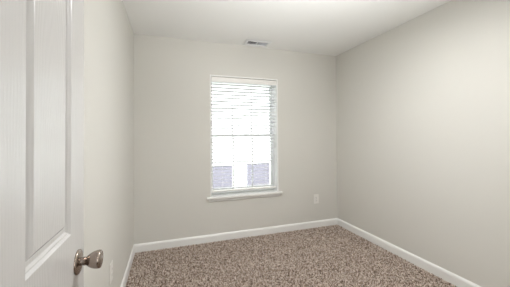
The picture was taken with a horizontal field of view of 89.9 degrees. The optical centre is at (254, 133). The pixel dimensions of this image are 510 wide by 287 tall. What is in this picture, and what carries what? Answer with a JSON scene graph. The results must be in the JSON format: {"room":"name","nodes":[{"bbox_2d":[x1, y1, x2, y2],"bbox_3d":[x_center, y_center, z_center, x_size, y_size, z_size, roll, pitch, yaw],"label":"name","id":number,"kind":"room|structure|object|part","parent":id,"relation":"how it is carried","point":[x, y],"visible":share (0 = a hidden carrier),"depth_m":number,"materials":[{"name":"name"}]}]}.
{"room":"empty bedroom","nodes":[
{"label":"empty bedroom","id":0,"kind":"room"},
{"bbox_2d":[84,0,133,286],"bbox_3d":[-0.935,0.086,1.440,0.120,2.440,3.311,0,-1,-19],"label":"wall","id":1,"kind":"structure","parent":0,"point":[108,32],"depth_m":1.63,"materials":[{"name":"white paint"}]},
{"bbox_2d":[110,260,112,283],"bbox_3d":[-0.952,0.920,1.696,0.008,0.127,0.079,0,-1,-19],"label":"wall outlet","id":2,"kind":"object","parent":1,"relation":"attached to","point":[111,263],"visible":1,"depth_m":1.69,"materials":[{"name":"white plastic"}]},
{"bbox_2d":[120,245,134,286],"bbox_3d":[-0.849,1.256,1.403,0.014,0.098,2.977,0,-1,-19],"label":"baseboard","id":3,"kind":"structure","parent":1,"relation":"attached to","point":[126,274],"depth_m":2.35,"materials":[{"name":"white paint"}]},
{"bbox_2d":[134,34,336,243],"bbox_3d":[-0.115,0.104,3.362,2.671,2.440,0.200,0,-1,-19],"label":"wall","id":4,"kind":"structure","parent":0,"point":[172,75],"depth_m":3.10,"materials":[{"name":"white paint"}]},
{"bbox_2d":[134,218,337,252],"bbox_3d":[-0.072,1.273,3.247,2.671,0.098,0.014,0,-1,-19],"label":"baseboard","id":5,"kind":"structure","parent":4,"relation":"attached to","point":[142,247],"depth_m":3.16,"materials":[{"name":"white paint"}]},
{"bbox_2d":[207,75,282,201],"bbox_3d":[-0.147,0.057,3.335,0.992,1.546,0.252,0,-1,-19],"label":"window","id":6,"kind":"structure","parent":4,"relation":"in","point":[266,192],"depth_m":3.37,"materials":[{"name":"white paint"}]},
{"bbox_3d":[-0.177,-0.318,3.421,0.838,0.731,0.027,0,-1,-19],"label":"sash","id":7,"kind":"part","parent":6,"relation":"part of","materials":[{"name":"white plastic"}]},
{"bbox_3d":[-0.161,0.381,3.380,0.838,0.739,0.027,0,-1,-19],"label":"sash","id":8,"kind":"part","parent":6,"relation":"part of","materials":[{"name":"clear glass"}]},
{"bbox_2d":[211,76,275,191],"bbox_3d":[-0.132,0.014,3.290,0.864,1.422,0.069,0,-1,-19],"label":"blind","id":9,"kind":"object","parent":6,"relation":"attached to","point":[213,79],"visible":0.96,"depth_m":3.28,"materials":[{"name":"white plastic"}]},
{"bbox_3d":[-0.410,0.030,3.202,0.002,1.372,0.056,0,-1,-19],"label":"ladder cord","id":10,"kind":"part","parent":9,"relation":"part of","materials":[{"name":"white plastic"}]},
{"bbox_3d":[-0.129,0.716,3.287,0.850,0.018,0.052,0,-1,-19],"label":"rail","id":11,"kind":"part","parent":9,"relation":"part of","materials":[{"name":"white plastic"}]},
{"bbox_3d":[-0.128,0.785,3.286,0.992,0.024,0.167,0,-1,-19],"label":"sill","id":12,"kind":"part","parent":6,"relation":"part of","materials":[{"name":"white paint"}]},
{"bbox_2d":[314,194,318,203],"bbox_3d":[0.856,0.918,3.571,0.079,0.127,0.008,0,-1,-19],"label":"wall outlet","id":13,"kind":"object","parent":4,"relation":"attached to","point":[316,196],"visible":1,"depth_m":3.57,"materials":[{"name":"white plastic"}]},
{"bbox_2d":[126,231,437,286],"bbox_3d":[0.395,1.362,1.874,2.911,0.120,3.311,0,-1,-19],"label":"floor","id":14,"kind":"structure","parent":0,"point":[296,231],"depth_m":2.42,"materials":[{"name":"brown carpet"}]},
{"bbox_2d":[126,225,456,286],"bbox_3d":[0.410,1.294,1.831,2.643,0.015,2.977,0,-1,-19],"label":"carpet","id":15,"kind":"structure","parent":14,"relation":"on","point":[310,255],"depth_m":2.55,"materials":[{"name":"brown carpet"}]},
{"bbox_2d":[123,0,450,55],"bbox_3d":[0.377,-1.197,1.905,2.911,0.120,3.311,0,-1,-19],"label":"ceiling","id":16,"kind":"structure","parent":0,"point":[324,27],"depth_m":2.54,"materials":[{"name":"white paint"}]},
{"bbox_2d":[243,39,271,47],"bbox_3d":[0.026,-1.110,3.157,0.320,0.019,0.200,0,-1,-19],"label":"ceiling vent","id":17,"kind":"object","parent":16,"relation":"in","point":[257,43],"visible":1,"depth_m":3.17,"materials":[{"name":"white metal"}]},
{"bbox_2d":[336,0,509,286],"bbox_3d":[1.707,0.079,2.339,0.120,2.440,3.311,0,-1,-19],"label":"wall","id":18,"kind":"structure","parent":0,"point":[423,103],"depth_m":2.32,"materials":[{"name":"white paint"}]},
{"bbox_2d":[337,218,480,286],"bbox_3d":[1.667,1.249,2.259,0.014,0.098,2.977,0,-1,-19],"label":"baseboard","id":19,"kind":"structure","parent":18,"relation":"attached to","point":[446,275],"depth_m":2.54,"materials":[{"name":"white paint"}]},
{"label":"outside","id":20,"kind":"structure","parent":0,"visible":0},
{"bbox_3d":[-7.800,4.615,22.961,60.000,0.200,41.379,0,-1,-19],"label":"ground","id":21,"kind":"structure","parent":20,"visible":0},
{"bbox_2d":[212,83,269,187],"bbox_3d":[-2.000,-1.170,15.182,18.800,11.100,8.000,0,-1,-19],"label":"neighbouring house","id":22,"kind":"structure","parent":21,"relation":"on","point":[265,179],"depth_m":11.90,"materials":[{"name":"white"}]},
{"bbox_3d":[0.900,0.061,0.379,2.671,2.440,0.120,0,-1,-19],"label":"wall","id":23,"kind":"structure","parent":0,"visible":0},
{"bbox_2d":[0,0,102,286],"bbox_3d":[-0.457,0.258,0.453,0.169,2.023,0.874,0,-1,-19],"label":"door","id":24,"kind":"structure","parent":23,"relation":"in","point":[42,41],"depth_m":0.58,"materials":[{"name":"white paint"}]},
{"bbox_3d":[-0.522,0.404,0.814,0.061,0.056,0.056,0,-1,-19],"label":"knob","id":25,"kind":"part","parent":24,"relation":"part of","materials":[{"name":"silver metal"}]}
]}

